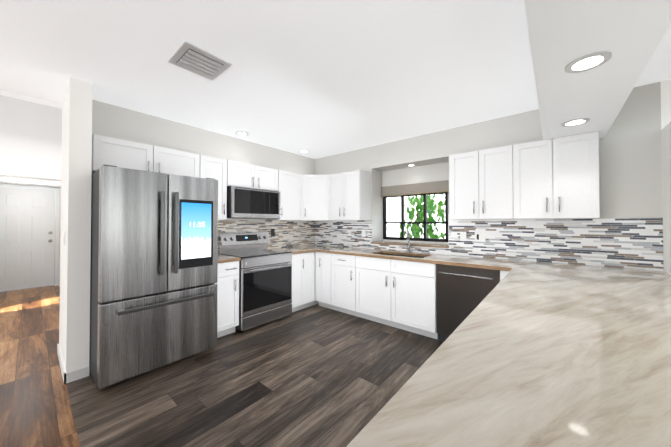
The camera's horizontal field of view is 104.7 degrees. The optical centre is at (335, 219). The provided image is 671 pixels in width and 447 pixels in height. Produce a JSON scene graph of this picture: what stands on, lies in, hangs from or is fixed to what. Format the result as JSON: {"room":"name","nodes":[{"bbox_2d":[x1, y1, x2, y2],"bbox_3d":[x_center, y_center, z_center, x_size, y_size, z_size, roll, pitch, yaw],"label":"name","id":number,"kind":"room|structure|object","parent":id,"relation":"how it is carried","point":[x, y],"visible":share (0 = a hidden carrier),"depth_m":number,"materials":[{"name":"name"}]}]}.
{"room":"kitchen","nodes":[
{"label":"kitchen","id":0,"kind":"room"},
{"bbox_2d":[0,95,61,286],"bbox_3d":[-4.347,-0.310,5.036,0.140,3.400,13.000,-1,-1,40],"label":"wall","id":1,"kind":"structure","parent":0,"point":[30,143],"depth_m":4.23,"materials":[{"name":"paint"}]},
{"bbox_2d":[0,187,55,291],"bbox_3d":[-6.210,0.373,5.184,0.115,2.015,0.804,-1,-1,40],"label":"hall door","id":2,"kind":"structure","parent":1,"relation":"in","point":[27,237],"depth_m":5.21,"materials":[{"name":"white wood"}]},
{"bbox_2d":[0,184,59,285],"bbox_3d":[-6.208,0.342,5.183,0.020,2.100,0.950,-1,-1,40],"label":"door frame","id":3,"kind":"structure","parent":1,"relation":"attached to","point":[57,221],"depth_m":5.50,"materials":[{"name":"white wood"}]},
{"bbox_2d":[59,77,92,372],"bbox_3d":[-2.492,0.080,2.471,0.800,2.557,0.140,-1,-1,40],"label":"wall","id":4,"kind":"structure","parent":0,"point":[75,262],"depth_m":2.22,"materials":[{"name":"paint"}]},
{"bbox_2d":[57,344,67,383],"bbox_3d":[-2.541,1.315,2.398,0.824,0.085,0.012,-1,-1,40],"label":"baseboard","id":5,"kind":"structure","parent":4,"relation":"attached to","point":[64,375],"depth_m":2.29,"materials":[{"name":"white wood"}]},
{"bbox_2d":[92,99,314,219],"bbox_3d":[-1.471,0.096,3.785,0.140,2.557,3.185,-1,-1,40],"label":"wall","id":6,"kind":"structure","parent":0,"point":[113,121],"depth_m":3.23,"materials":[{"name":"paint"}]},
{"bbox_2d":[92,134,199,177],"bbox_3d":[-2.014,-0.605,2.790,0.324,0.334,0.922,-1,-1,40],"label":"upper cabinet","id":7,"kind":"object","parent":6,"relation":"attached to","point":[120,153],"depth_m":2.62,"materials":[{"name":"white wood"}]},
{"bbox_2d":[200,155,227,218],"bbox_3d":[-1.608,-0.384,3.267,0.324,0.764,0.329,-1,-1,40],"label":"upper cabinet","id":8,"kind":"object","parent":6,"relation":"attached to","point":[210,167],"depth_m":3.22,"materials":[{"name":"white wood"}]},
{"bbox_2d":[228,160,279,190],"bbox_3d":[-1.242,-0.596,3.701,0.324,0.329,0.795,-1,-1,40],"label":"upper cabinet","id":9,"kind":"object","parent":6,"relation":"attached to","point":[239,174],"depth_m":3.57,"materials":[{"name":"white wood"}]},
{"bbox_2d":[227,186,279,218],"bbox_3d":[-1.211,-0.223,3.670,0.404,0.408,0.758,-1,-1,40],"label":"microwave","id":10,"kind":"object","parent":9,"relation":"attached to","point":[248,203],"visible":0.98,"depth_m":3.48,"materials":[{"name":"silver metal"}]},
{"bbox_2d":[218,220,314,248],"bbox_3d":[-1.112,0.236,4.092,0.008,0.455,2.250,-1,-1,40],"label":"backsplash","id":11,"kind":"structure","parent":6,"relation":"attached to","point":[288,233],"depth_m":4.30,"materials":[{"name":"tile"}]},
{"bbox_2d":[266,170,299,220],"bbox_3d":[-0.796,-0.372,4.198,0.359,0.764,0.539,-1,-1,40],"label":"upper cabinet","id":12,"kind":"object","parent":6,"relation":"attached to","point":[289,181],"depth_m":4.07,"materials":[{"name":"white wood"}]},
{"bbox_2d":[0,272,442,446],"bbox_3d":[-2.004,1.389,3.031,14.000,0.053,13.000,-1,-1,40],"label":"floor","id":13,"kind":"structure","parent":0,"point":[316,375],"depth_m":2.08,"materials":[{"name":"brown wood"}]},
{"bbox_2d":[89,165,217,388],"bbox_3d":[-1.800,0.466,2.576,0.855,1.787,0.912,-1,-1,40],"label":"refrigerator","id":14,"kind":"object","parent":13,"relation":"on","point":[154,271],"visible":1,"depth_m":2.24,"materials":[{"name":"silver metal"}]},
{"bbox_2d":[215,261,238,337],"bbox_3d":[-1.494,0.929,3.163,0.610,0.876,0.343,-1,-1,40],"label":"base cabinet","id":15,"kind":"object","parent":13,"relation":"on","point":[228,272],"depth_m":3.00,"materials":[{"name":"white wood"}]},
{"bbox_2d":[218,254,240,262],"bbox_3d":[-1.484,0.471,3.162,0.633,0.038,0.345,-1,-1,40],"label":"countertop","id":16,"kind":"structure","parent":15,"relation":"on","point":[221,258],"depth_m":3.03,"materials":[{"name":"beige stone"}]},
{"bbox_2d":[218,232,291,331],"bbox_3d":[-1.081,0.777,3.547,0.701,1.190,0.758,-1,-1,40],"label":"range","id":17,"kind":"object","parent":13,"relation":"on","point":[265,284],"visible":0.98,"depth_m":3.39,"materials":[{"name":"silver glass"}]},
{"bbox_2d":[291,253,306,311],"bbox_3d":[-0.776,0.940,4.011,0.610,0.876,0.334,-1,-1,40],"label":"base cabinet","id":18,"kind":"object","parent":13,"relation":"on","point":[299,261],"depth_m":3.84,"materials":[{"name":"white wood"}]},
{"bbox_2d":[307,252,310,306],"bbox_3d":[-0.652,0.942,4.157,0.610,0.876,0.276,-1,-1,40],"label":"base cabinet","id":19,"kind":"object","parent":13,"relation":"on","point":[308,254],"depth_m":3.99,"materials":[{"name":"white wood"}]},
{"bbox_2d":[319,252,334,309],"bbox_3d":[0.020,0.942,4.196,0.410,0.876,0.610,-1,-1,40],"label":"base cabinet","id":20,"kind":"object","parent":13,"relation":"on","point":[326,260],"depth_m":3.94,"materials":[{"name":"white wood"}]},
{"bbox_2d":[272,245,313,253],"bbox_3d":[-0.721,0.482,4.064,0.633,0.038,0.482,-1,-1,40],"label":"countertop","id":21,"kind":"structure","parent":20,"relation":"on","point":[296,249],"depth_m":4.02,"materials":[{"name":"beige stone"}]},
{"bbox_2d":[306,245,670,280],"bbox_3d":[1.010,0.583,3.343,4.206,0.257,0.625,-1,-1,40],"label":"countertop","id":22,"kind":"structure","parent":20,"relation":"on","point":[454,260],"depth_m":2.79,"materials":[{"name":"beige stone"}]},
{"bbox_2d":[406,231,412,251],"bbox_3d":[1.006,0.303,3.583,0.092,0.307,0.171,-1,-1,40],"label":"faucet","id":23,"kind":"object","parent":22,"relation":"on","point":[408,241],"visible":1,"depth_m":3.61,"materials":[{"name":"silver metal"}]},
{"bbox_2d":[335,254,382,316],"bbox_3d":[0.303,0.939,3.956,0.567,0.876,0.610,-1,-1,40],"label":"base cabinet","id":24,"kind":"object","parent":13,"relation":"on","point":[347,267],"depth_m":3.66,"materials":[{"name":"white wood"}]},
{"bbox_2d":[359,268,436,338],"bbox_3d":[0.869,1.051,3.476,1.150,0.640,0.610,-1,-1,40],"label":"base cabinet","id":25,"kind":"object","parent":13,"relation":"on","point":[400,294],"depth_m":3.16,"materials":[{"name":"white wood"}]},
{"bbox_2d":[436,264,499,341],"bbox_3d":[1.522,0.928,2.884,0.605,0.872,0.656,-1,-1,40],"label":"dishwasher","id":26,"kind":"object","parent":13,"relation":"on","point":[462,293],"visible":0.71,"depth_m":2.73,"materials":[{"name":"black metal"}]},
{"bbox_2d":[0,0,670,158],"bbox_3d":[-1.275,-1.625,2.451,8.310,0.853,13.000,-1,-1,40],"label":"ceiling","id":27,"kind":"structure","parent":0,"point":[316,79],"depth_m":2.00,"materials":[{"name":"paint"}]},
{"bbox_2d":[167,41,231,79],"bbox_3d":[-1.034,-1.193,1.980,0.340,0.022,0.340,-1,-1,40],"label":"ceiling vent","id":28,"kind":"object","parent":27,"relation":"in","point":[188,56],"visible":0.98,"depth_m":1.95,"materials":[{"name":"white metal"}]},
{"bbox_2d":[236,131,248,135],"bbox_3d":[-1.282,-1.181,3.552,0.169,0.006,0.169,0,-1,34],"label":"recessed light","id":29,"kind":"object","parent":27,"relation":"in","point":[241,133],"depth_m":3.54,"materials":[{"name":"white plastic"}]},
{"bbox_2d":[524,0,670,139],"bbox_3d":[-0.517,-1.028,-0.820,0.445,0.423,9.000,-1,-1,40],"label":"soffit","id":30,"kind":"structure","parent":27,"relation":"attached to","point":[627,34],"depth_m":1.22,"materials":[{"name":"paint"}]},
{"bbox_2d":[561,118,589,126],"bbox_3d":[1.917,-0.777,2.070,0.169,0.006,0.169,0,-1,34],"label":"recessed light","id":31,"kind":"object","parent":30,"relation":"in","point":[574,122],"depth_m":2.06,"materials":[{"name":"white plastic"}]},
{"bbox_2d":[565,51,611,72],"bbox_3d":[1.264,-0.787,1.300,0.169,0.006,0.169,0,-1,34],"label":"recessed light","id":32,"kind":"object","parent":30,"relation":"in","point":[588,62],"depth_m":1.29,"materials":[{"name":"white plastic"}]},
{"bbox_2d":[315,79,670,270],"bbox_3d":[1.647,0.093,3.513,5.250,2.557,0.430,-1,-1,40],"label":"wall","id":33,"kind":"structure","parent":0,"point":[630,167],"depth_m":2.79,"materials":[{"name":"paint"}]},
{"bbox_2d":[300,174,327,220],"bbox_3d":[-0.348,-0.369,4.486,0.670,0.764,0.669,-1,-1,40],"label":"upper cabinet","id":34,"kind":"object","parent":33,"relation":"attached to","point":[313,188],"depth_m":4.30,"materials":[{"name":"white wood"}]},
{"bbox_2d":[328,170,370,220],"bbox_3d":[0.196,-0.372,4.228,0.686,0.764,0.359,-1,-1,40],"label":"upper cabinet","id":35,"kind":"object","parent":33,"relation":"attached to","point":[349,193],"depth_m":4.06,"materials":[{"name":"white wood"}]},
{"bbox_2d":[371,241,448,247],"bbox_3d":[1.127,0.361,3.864,1.175,0.030,0.359,-1,-1,40],"label":"window sill","id":36,"kind":"structure","parent":33,"relation":"attached to","point":[436,245],"depth_m":3.75,"materials":[{"name":"beige stone"}]},
{"bbox_2d":[372,192,448,245],"bbox_3d":[1.160,-0.039,3.908,1.177,0.769,0.399,-1,-1,40],"label":"window","id":37,"kind":"structure","parent":33,"relation":"in","point":[377,228],"depth_m":4.16,"materials":[{"name":"metal"}]},
{"bbox_2d":[381,180,448,196],"bbox_3d":[1.214,-0.470,3.978,1.137,0.166,0.086,-1,-1,40],"label":"window shade","id":38,"kind":"object","parent":33,"relation":"attached to","point":[423,188],"visible":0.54,"depth_m":3.93,"materials":[{"name":"fabric"}]},
{"bbox_2d":[449,144,519,218],"bbox_3d":[1.712,-0.387,2.967,0.683,0.764,0.324,-1,-1,40],"label":"upper cabinet","id":39,"kind":"object","parent":33,"relation":"attached to","point":[485,184],"depth_m":2.82,"materials":[{"name":"white wood"}]},
{"bbox_2d":[315,218,663,270],"bbox_3d":[1.218,0.230,3.587,4.202,0.455,0.008,-1,-1,40],"label":"backsplash","id":40,"kind":"structure","parent":33,"relation":"attached to","point":[634,243],"depth_m":2.73,"materials":[{"name":"tile"}]},
{"bbox_2d":[460,232,465,240],"bbox_3d":[1.603,0.211,3.251,0.070,0.115,0.008,-1,-1,40],"label":"outlet","id":41,"kind":"object","parent":40,"relation":"attached to","point":[462,234],"depth_m":3.25,"materials":[{"name":"white plastic"}]},
{"bbox_2d":[475,232,484,241],"bbox_3d":[1.747,0.209,3.130,0.115,0.115,0.008,-1,-1,40],"label":"outlet","id":42,"kind":"object","parent":40,"relation":"attached to","point":[479,236],"depth_m":3.13,"materials":[{"name":"white plastic"}]},
{"bbox_2d":[520,131,599,218],"bbox_3d":[2.145,-0.392,2.600,0.683,0.764,0.324,-1,-1,40],"label":"upper cabinet","id":43,"kind":"object","parent":33,"relation":"attached to","point":[555,178],"depth_m":2.42,"materials":[{"name":"white wood"}]},
{"bbox_2d":[346,265,670,446],"bbox_3d":[1.059,0.443,0.927,1.008,0.038,2.970,-1,-1,40],"label":"countertop","id":44,"kind":"structure","parent":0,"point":[535,354],"depth_m":0.71,"materials":[{"name":"beige stone"}]},
{"bbox_2d":[661,122,670,273],"bbox_3d":[-0.030,0.245,-1.248,0.140,2.134,9.000,-1,-1,40],"label":"wall","id":45,"kind":"structure","parent":0,"point":[666,165],"depth_m":2.15,"materials":[{"name":"paint"}]},
{"label":"outside","id":46,"kind":"structure","parent":0,"visible":0},
{"bbox_3d":[2.030,1.936,4.692,7.000,0.100,2.440,-1,-1,40],"label":"ground","id":47,"kind":"structure","parent":46,"visible":0},
{"bbox_2d":[387,194,444,238],"bbox_3d":[2.851,-0.602,5.693,7.000,5.000,0.100,-1,-1,40],"label":"wall","id":48,"kind":"structure","parent":47,"relation":"on","point":[393,210],"depth_m":6.65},
{"bbox_2d":[399,194,444,238],"bbox_3d":[1.771,0.615,4.542,1.291,2.539,0.904,-1,-1,40],"label":"bush","id":49,"kind":"object","parent":47,"relation":"on","point":[415,229],"visible":0.4,"depth_m":4.63,"materials":[{"name":"green plant"}]}
]}

